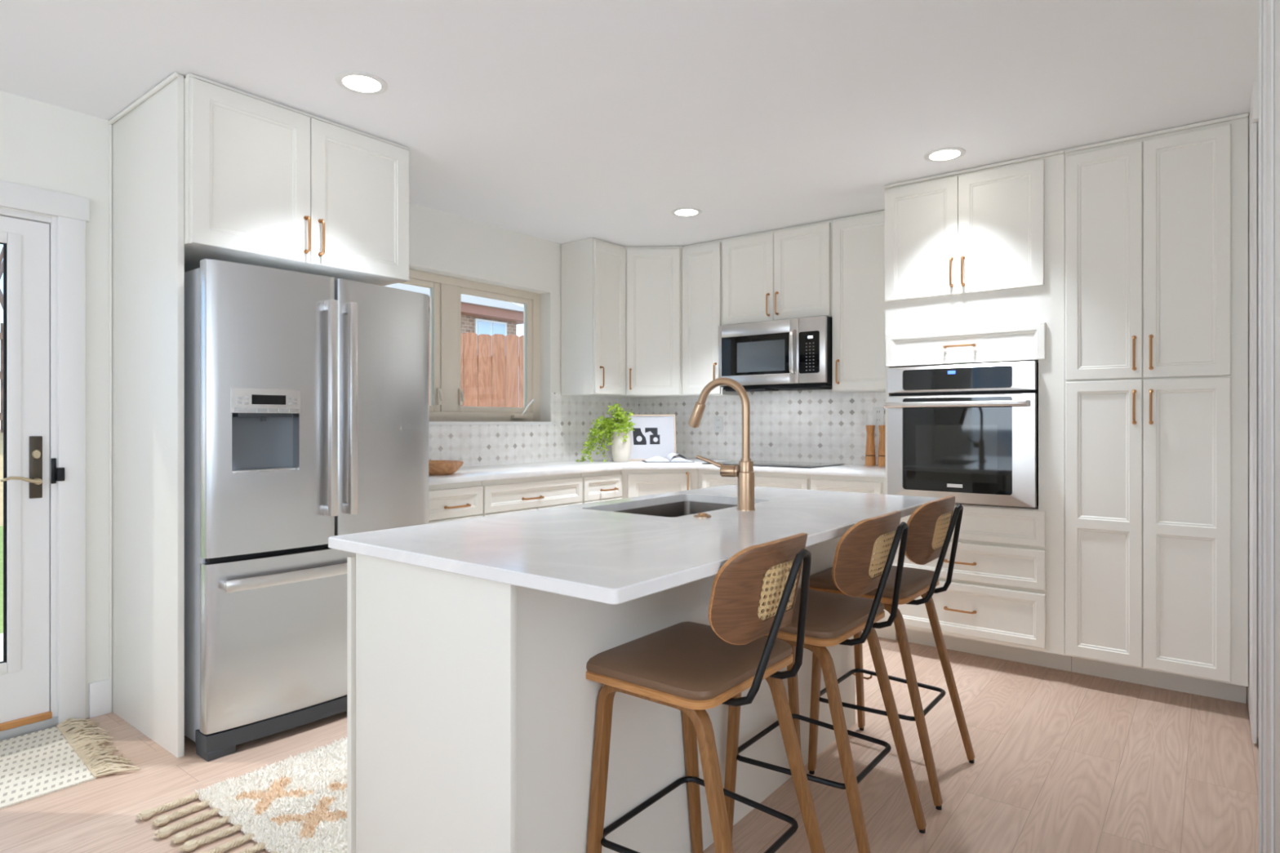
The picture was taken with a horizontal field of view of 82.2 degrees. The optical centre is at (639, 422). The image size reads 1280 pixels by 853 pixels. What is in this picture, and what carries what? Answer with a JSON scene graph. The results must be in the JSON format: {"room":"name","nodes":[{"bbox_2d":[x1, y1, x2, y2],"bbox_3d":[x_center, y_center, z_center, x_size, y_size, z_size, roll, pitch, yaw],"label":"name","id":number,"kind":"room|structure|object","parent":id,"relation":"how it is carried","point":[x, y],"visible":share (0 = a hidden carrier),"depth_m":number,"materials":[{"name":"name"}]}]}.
{"room":"kitchen","nodes":[
{"label":"kitchen","id":0,"kind":"room"},
{"bbox_2d":[0,90,639,718],"bbox_3d":[-2.550,-0.024,2.670,0.146,2.440,8.320,0,0,38],"label":"wall","id":1,"kind":"structure","parent":0,"point":[43,145],"depth_m":3.02,"materials":[{"name":"paint"}]},
{"bbox_2d":[0,180,89,740],"bbox_3d":[-2.627,0.147,2.542,0.181,2.098,1.153,0,0,38],"label":"door","id":2,"kind":"structure","parent":1,"relation":"in","point":[42,668],"depth_m":2.86,"materials":[{"name":"paint"}]},
{"bbox_2d":[88,678,111,718],"bbox_3d":[-3.586,1.126,1.224,0.014,0.140,4.565,0,0,38],"label":"baseboard","id":3,"kind":"structure","parent":1,"relation":"attached to","point":[100,691],"depth_m":2.99,"materials":[{"name":"paint"}]},
{"bbox_2d":[184,72,408,285],"bbox_3d":[-1.589,-0.940,3.167,0.766,0.604,0.903,0,0,38],"label":"upper cabinet","id":4,"kind":"object","parent":1,"relation":"attached to","point":[268,184],"visible":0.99,"depth_m":2.88,"materials":[{"name":"paint"}]},
{"bbox_2d":[399,268,556,425],"bbox_3d":[-1.139,-0.437,4.470,0.172,0.910,1.615,0,0,38],"label":"window","id":5,"kind":"structure","parent":1,"relation":"in","point":[446,395],"depth_m":4.55,"materials":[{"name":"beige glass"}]},
{"bbox_2d":[428,392,639,466],"bbox_3d":[-0.794,0.046,4.803,0.006,0.500,2.544,0,0,38],"label":"backsplash","id":6,"kind":"structure","parent":1,"relation":"attached to","point":[472,445],"depth_m":4.92,"materials":[{"name":"tile"}]},
{"bbox_2d":[560,237,626,396],"bbox_3d":[-0.309,-0.715,5.133,0.350,1.054,0.335,0,0,38],"label":"upper cabinet","id":7,"kind":"object","parent":1,"relation":"attached to","point":[593,270],"visible":1,"depth_m":5.02,"materials":[{"name":"paint"}]},
{"bbox_2d":[0,0,1257,246],"bbox_3d":[0.450,-1.304,0.325,7.720,0.120,8.320,0,0,38],"label":"ceiling","id":8,"kind":"structure","parent":0,"point":[561,122],"depth_m":2.67,"materials":[{"name":"paint"}]},
{"bbox_2d":[335,71,387,94],"bbox_3d":[-1.020,-1.241,2.689,0.180,0.006,0.180,0,0,38],"label":"recessed light","id":9,"kind":"object","parent":8,"relation":"in","point":[359,82],"visible":1,"depth_m":2.68,"materials":[{"name":"white plastic"}]},
{"bbox_2d":[671,208,701,217],"bbox_3d":[0.275,-1.241,4.340,0.180,0.006,0.180,0,0,38],"label":"recessed light","id":10,"kind":"object","parent":8,"relation":"in","point":[682,212],"visible":1,"depth_m":4.33,"materials":[{"name":"white plastic"}]},
{"bbox_2d":[924,147,965,162],"bbox_3d":[1.416,-1.241,3.406,0.180,0.006,0.180,0,0,38],"label":"recessed light","id":11,"kind":"object","parent":8,"relation":"in","point":[944,154],"visible":1,"depth_m":3.40,"materials":[{"name":"white plastic"}]},
{"bbox_2d":[0,636,1257,852],"bbox_3d":[0.450,1.226,0.325,7.720,0.060,8.320,0,0,38],"label":"floor","id":12,"kind":"structure","parent":0,"point":[1065,762],"depth_m":2.46,"materials":[{"name":"brown wood"}]},
{"bbox_2d":[0,717,140,808],"bbox_3d":[-2.316,1.183,2.312,0.710,0.026,1.144,0,0,38],"label":"doormat","id":13,"kind":"object","parent":12,"relation":"on","point":[36,764],"visible":1,"depth_m":2.57,"materials":[{"name":"fabric"}]},
{"bbox_2d":[108,72,184,757],"bbox_3d":[-1.908,-0.023,2.821,0.689,2.438,0.034,0,0,38],"label":"panel","id":14,"kind":"object","parent":12,"relation":"on","point":[147,137],"visible":1,"depth_m":2.77,"materials":[{"name":"paint"}]},
{"bbox_2d":[136,736,346,852],"bbox_3d":[-0.648,1.184,2.616,0.902,0.023,1.729,0,0,38],"label":"runner rug","id":15,"kind":"object","parent":12,"relation":"on","point":[298,804],"visible":0.38,"depth_m":2.24,"materials":[{"name":"fabric"}]},
{"bbox_2d":[184,258,428,761],"bbox_3d":[-1.499,0.308,3.151,0.849,1.776,0.937,0,0,38],"label":"refrigerator","id":16,"kind":"object","parent":12,"relation":"on","point":[306,395],"visible":0.77,"depth_m":2.77,"materials":[{"name":"grey metal"}]},
{"bbox_2d":[428,480,483,523],"bbox_3d":[-1.166,0.749,3.799,0.653,0.894,0.422,0,0,38],"label":"base cabinet","id":17,"kind":"object","parent":12,"relation":"on","point":[460,500],"visible":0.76,"depth_m":3.65,"materials":[{"name":"paint"}]},
{"bbox_2d":[481,472,582,516],"bbox_3d":[-0.801,0.749,4.266,0.653,0.894,0.756,0,0,38],"label":"drawer","id":18,"kind":"object","parent":12,"relation":"on","point":[501,496],"visible":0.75,"depth_m":4.05,"materials":[{"name":"paint"}]},
{"bbox_2d":[346,535,855,852],"bbox_3d":[0.070,0.753,2.354,0.632,0.886,1.855,0,0,38],"label":"kitchen island","id":19,"kind":"object","parent":12,"relation":"on","point":[472,703],"visible":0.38,"depth_m":1.64,"materials":[{"name":"paint"}]},
{"bbox_2d":[328,484,941,604],"bbox_3d":[0.180,0.296,2.271,0.928,0.027,1.906,0,0,38],"label":"island countertop","id":20,"kind":"structure","parent":19,"relation":"on","point":[593,551],"depth_m":1.79,"materials":[{"name":"white stone"}]},
{"bbox_2d":[614,501,737,517],"bbox_3d":[0.139,0.402,2.526,0.416,0.184,0.655,0,0,38],"label":"sink","id":21,"kind":"object","parent":20,"relation":"in","point":[680,508],"visible":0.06,"depth_m":2.81,"materials":[{"name":"metal"}]},
{"bbox_2d":[693,512,711,517],"bbox_3d":[0.187,0.277,2.187,0.053,0.011,0.053,0,0,38],"label":"switch","id":22,"kind":"object","parent":20,"relation":"on","point":[700,514],"visible":1,"depth_m":2.17,"materials":[{"name":"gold metal"}]},
{"bbox_2d":[688,377,755,511],"bbox_3d":[0.258,0.067,2.411,0.250,0.430,0.077,0,0,35],"label":"kitchen faucet","id":23,"kind":"object","parent":20,"relation":"on","point":[744,473],"visible":1,"depth_m":2.35,"materials":[{"name":"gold metal"}]},
{"bbox_2d":[581,470,622,503],"bbox_3d":[-0.453,0.749,4.712,0.653,0.894,0.367,0,0,38],"label":"base cabinet","id":24,"kind":"object","parent":12,"relation":"on","point":[602,486],"visible":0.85,"depth_m":4.52,"materials":[{"name":"paint"}]},
{"bbox_2d":[620,469,697,498],"bbox_3d":[0.072,0.749,5.139,0.954,0.894,0.946,0,0,38],"label":"base cabinet","id":25,"kind":"object","parent":12,"relation":"on","point":[635,482],"visible":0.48,"depth_m":4.70,"materials":[{"name":"paint"}]},
{"bbox_2d":[428,457,884,484],"bbox_3d":[0.086,0.286,4.130,2.207,0.030,2.518,0,0,38],"label":"countertop","id":26,"kind":"structure","parent":25,"relation":"on","point":[486,473],"depth_m":4.33,"materials":[{"name":"white stone"}]},
{"bbox_2d":[428,460,463,475],"bbox_3d":[-1.060,0.238,3.809,0.291,0.066,0.281,0,0,38],"label":"wooden bowl","id":27,"kind":"object","parent":26,"relation":"on","point":[435,467],"visible":0.67,"depth_m":3.72,"materials":[{"name":"brown wood"}]},
{"bbox_2d":[611,423,631,462],"bbox_3d":[-0.128,0.140,5.035,0.136,0.262,0.136,0,0,38],"label":"ceramic vase","id":28,"kind":"object","parent":26,"relation":"on","point":[621,451],"visible":0.71,"depth_m":4.98,"materials":[{"name":"white ceramic"}]},
{"bbox_2d":[576,402,635,462],"bbox_3d":[-0.233,0.065,5.016,0.404,0.406,0.213,0,0,-3],"label":"sprigs","id":29,"kind":"object","parent":28,"relation":"in","point":[607,425],"visible":0.98,"depth_m":4.97,"materials":[{"name":"green plant"}]},
{"bbox_2d":[627,414,675,460],"bbox_3d":[0.084,0.108,5.203,0.344,0.325,0.060,0,0,-9],"label":"framed print","id":30,"kind":"object","parent":26,"relation":"on","point":[653,435],"visible":0.82,"depth_m":5.20,"materials":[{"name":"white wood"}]},
{"bbox_2d":[641,453,693,462],"bbox_3d":[0.189,0.243,5.050,0.330,0.055,0.230,0,0,-8],"label":"open book","id":31,"kind":"object","parent":26,"relation":"on","point":[670,457],"visible":1,"depth_m":4.95,"materials":[{"name":"white paper"}]},
{"bbox_2d":[702,459,844,468],"bbox_3d":[0.852,0.267,4.713,0.760,0.007,0.510,0,0,38],"label":"cooktop","id":32,"kind":"object","parent":26,"relation":"in","point":[756,463],"visible":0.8,"depth_m":4.62,"materials":[{"name":"black glass"}]},
{"bbox_2d":[865,425,875,466],"bbox_3d":[1.433,0.144,4.558,0.063,0.253,0.063,0,0,38],"label":"pepper mill","id":33,"kind":"object","parent":26,"relation":"on","point":[870,458],"visible":1,"depth_m":4.54,"materials":[{"name":"brown wood"}]},
{"bbox_2d":[877,425,884,466],"bbox_3d":[1.496,0.144,4.509,0.063,0.253,0.063,0,0,38],"label":"pepper mill","id":34,"kind":"object","parent":26,"relation":"on","point":[881,458],"visible":0.77,"depth_m":4.49,"materials":[{"name":"brown wood"}]},
{"bbox_2d":[586,532,825,852],"bbox_3d":[0.168,0.724,1.704,0.478,0.944,0.478,0,0,38],"label":"bar stool","id":35,"kind":"object","parent":12,"relation":"on","point":[690,668],"visible":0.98,"depth_m":1.61,"materials":[{"name":"brown wood"}]},
{"bbox_2d":[586,621,792,700],"bbox_3d":[0.119,0.547,1.741,0.354,0.034,0.424,0,0,38],"label":"seat cushion","id":36,"kind":"object","parent":35,"relation":"on","point":[686,660],"depth_m":1.64,"materials":[{"name":"brown leather"}]},
{"bbox_2d":[697,469,809,489],"bbox_3d":[0.858,0.749,4.736,0.778,0.894,0.613,0,0,38],"label":"base cabinet","id":37,"kind":"object","parent":12,"relation":"on","point":[706,477],"visible":0.16,"depth_m":4.44,"materials":[{"name":"paint"}]},
{"bbox_2d":[724,510,926,852],"bbox_3d":[0.530,0.724,2.122,0.478,0.944,0.478,0,0,38],"label":"bar stool","id":38,"kind":"object","parent":12,"relation":"on","point":[832,619],"visible":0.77,"depth_m":1.99,"materials":[{"name":"brown wood"}]},
{"bbox_2d":[760,587,884,639],"bbox_3d":[0.482,0.547,2.159,0.354,0.034,0.424,0,0,38],"label":"seat cushion","id":39,"kind":"object","parent":38,"relation":"on","point":[829,615],"depth_m":2.04,"materials":[{"name":"brown leather"}]},
{"bbox_2d":[809,474,897,639],"bbox_3d":[1.354,0.749,4.348,0.477,0.894,0.613,0,0,38],"label":"base cabinet","id":40,"kind":"object","parent":12,"relation":"on","point":[819,482],"visible":0.18,"depth_m":4.09,"materials":[{"name":"paint"}]},
{"bbox_2d":[807,495,974,809],"bbox_3d":[0.872,0.724,2.559,0.478,0.944,0.478,0,0,38],"label":"bar stool","id":41,"kind":"object","parent":12,"relation":"on","point":[933,517],"visible":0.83,"depth_m":2.44,"materials":[{"name":"brown wood"}]},
{"bbox_2d":[808,564,934,598],"bbox_3d":[0.824,0.547,2.597,0.354,0.034,0.424,0,0,38],"label":"seat cushion","id":42,"kind":"object","parent":41,"relation":"on","point":[915,582],"depth_m":2.49,"materials":[{"name":"brown leather"}]},
{"bbox_2d":[884,150,1071,671],"bbox_3d":[1.824,-0.023,3.872,0.824,2.438,0.784,0,0,38],"label":"oven tower","id":43,"kind":"object","parent":12,"relation":"on","point":[975,258],"visible":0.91,"depth_m":3.52,"materials":[{"name":"paint"}]},
{"bbox_2d":[884,360,1038,507],"bbox_3d":[1.756,0.057,3.854,0.684,0.678,0.832,0,0,38],"label":"wall oven","id":44,"kind":"object","parent":43,"relation":"in","point":[969,433],"visible":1,"depth_m":3.56,"materials":[{"name":"metal"}]},
{"bbox_2d":[1064,113,1248,703],"bbox_3d":[2.405,-0.023,3.418,0.645,2.438,0.784,0,0,38],"label":"pantry cabinet","id":45,"kind":"object","parent":12,"relation":"on","point":[1157,222],"visible":1,"depth_m":3.12,"materials":[{"name":"paint"}]},
{"bbox_2d":[639,389,884,465],"bbox_3d":[1.602,-0.024,4.625,4.000,2.440,0.126,0,0,38],"label":"tile backsplash","id":46,"kind":"structure","parent":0,"point":[821,425],"depth_m":5.03,"materials":[{"name":"tile"}]},
{"bbox_2d":[602,246,697,398],"bbox_3d":[0.065,-0.715,5.386,0.627,1.054,0.564,0,0,38],"label":"upper cabinet","id":47,"kind":"object","parent":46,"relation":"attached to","point":[654,274],"visible":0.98,"depth_m":5.17,"materials":[{"name":"paint"}]},
{"bbox_2d":[682,239,739,396],"bbox_3d":[0.507,-0.715,5.173,0.325,1.054,0.357,0,0,38],"label":"upper cabinet","id":48,"kind":"object","parent":46,"relation":"attached to","point":[702,263],"visible":0.66,"depth_m":5.07,"materials":[{"name":"paint"}]},
{"bbox_2d":[722,219,832,325],"bbox_3d":[0.945,-0.945,4.831,0.781,0.593,0.357,0,0,38],"label":"upper cabinet","id":49,"kind":"object","parent":46,"relation":"attached to","point":[784,273],"visible":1,"depth_m":4.69,"materials":[{"name":"paint"}]},
{"bbox_2d":[718,315,831,391],"bbox_3d":[0.925,-0.424,4.790,0.758,0.436,0.440,0,0,38],"label":"microwave","id":50,"kind":"object","parent":49,"relation":"attached to","point":[796,353],"visible":0.94,"depth_m":4.62,"materials":[{"name":"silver metal"}]},
{"bbox_2d":[831,210,884,393],"bbox_3d":[1.441,-0.715,4.443,0.473,1.054,0.357,0,0,38],"label":"upper cabinet","id":51,"kind":"object","parent":46,"relation":"attached to","point":[858,242],"visible":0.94,"depth_m":4.38,"materials":[{"name":"paint"}]},
{"bbox_2d":[872,407,884,426],"bbox_3d":[1.502,-0.036,4.619,0.072,0.116,0.006,0,0,38],"label":"wall outlet","id":52,"kind":"object","parent":46,"relation":"attached to","point":[877,412],"visible":0.88,"depth_m":4.62,"materials":[{"name":"white plastic"}]},
{"bbox_2d":[875,409,880,423],"bbox_3d":[1.500,-0.036,4.617,0.032,0.088,0.001,0,0,38],"label":"socket","id":53,"kind":"object","parent":52,"relation":"attached to","point":[877,411],"depth_m":4.62,"materials":[{"name":"white plastic"}]},
{"bbox_3d":[0.572,0.016,5.345,0.072,0.116,0.006,0,0,38],"label":"wall outlet","id":54,"kind":"object","parent":46,"relation":"attached to","visible":0},
{"bbox_2d":[716,418,719,430],"bbox_3d":[0.571,0.016,5.343,0.032,0.088,0.001,0,0,38],"label":"socket","id":55,"kind":"object","parent":54,"relation":"attached to","point":[717,420],"depth_m":5.34,"materials":[{"name":"white plastic"}]},
{"bbox_3d":[2.047,-0.024,2.206,0.120,2.440,3.150,0,0,38],"label":"wall","id":56,"kind":"structure","parent":0,"visible":0},
{"bbox_2d":[1246,80,1257,745],"bbox_3d":[2.594,-0.024,3.076,0.069,2.440,1.065,0,0,38],"label":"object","id":57,"kind":"structure","parent":56,"relation":"in","point":[1252,688],"depth_m":2.70,"materials":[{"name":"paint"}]},
{"bbox_2d":[1257,0,1279,852],"bbox_3d":[1.280,-0.024,1.409,0.107,2.440,0.950,0,0,38],"label":"trim","id":58,"kind":"structure","parent":56,"relation":"attached to","point":[1268,11],"depth_m":1.55,"materials":[{"name":"paint"}]},
{"label":"outside","id":59,"kind":"structure","parent":0,"visible":0},
{"bbox_2d":[0,429,3,633],"bbox_3d":[-5.556,0.726,9.513,13.000,1.200,17.000,0,0,38],"label":"lawn","id":60,"kind":"structure","parent":59,"point":[1,433],"depth_m":6.50,"materials":[{"name":"green plant"}]},
{"bbox_2d":[0,323,3,432],"bbox_3d":[-7.680,-0.315,8.931,0.170,1.977,5.468,0,0,38],"label":"fence","id":61,"kind":"object","parent":60,"relation":"on","point":[2,324],"visible":0.02,"depth_m":8.93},
{"bbox_2d":[0,247,3,309],"bbox_3d":[-8.818,-2.072,11.508,4.281,4.742,5.043,0,0,-29],"label":"tree","id":62,"kind":"object","parent":60,"relation":"on","point":[2,251],"visible":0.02,"depth_m":10.63,"materials":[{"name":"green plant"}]},
{"bbox_2d":[383,283,523,406],"bbox_3d":[-5.204,-1.114,14.632,5.750,4.880,3.300,0,0,38],"label":"house","id":63,"kind":"structure","parent":60,"relation":"on","point":[479,315],"depth_m":13.35,"materials":[{"name":"brown brick"}]},
{"bbox_2d":[428,332,523,407],"bbox_3d":[-0.829,0.230,7.398,3.504,2.192,0.068,0,0,-23],"label":"wooden fence","id":64,"kind":"object","parent":60,"relation":"on","point":[493,365],"visible":0.08,"depth_m":7.10,"materials":[{"name":"brown wood"}]},
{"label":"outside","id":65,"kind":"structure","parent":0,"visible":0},
{"bbox_2d":[0,633,3,661],"bbox_3d":[-2.127,1.306,4.929,1.950,0.100,10.000,0,0,38],"label":"patio","id":66,"kind":"structure","parent":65,"point":[1,634],"depth_m":4.09,"materials":[{"name":"concrete"}]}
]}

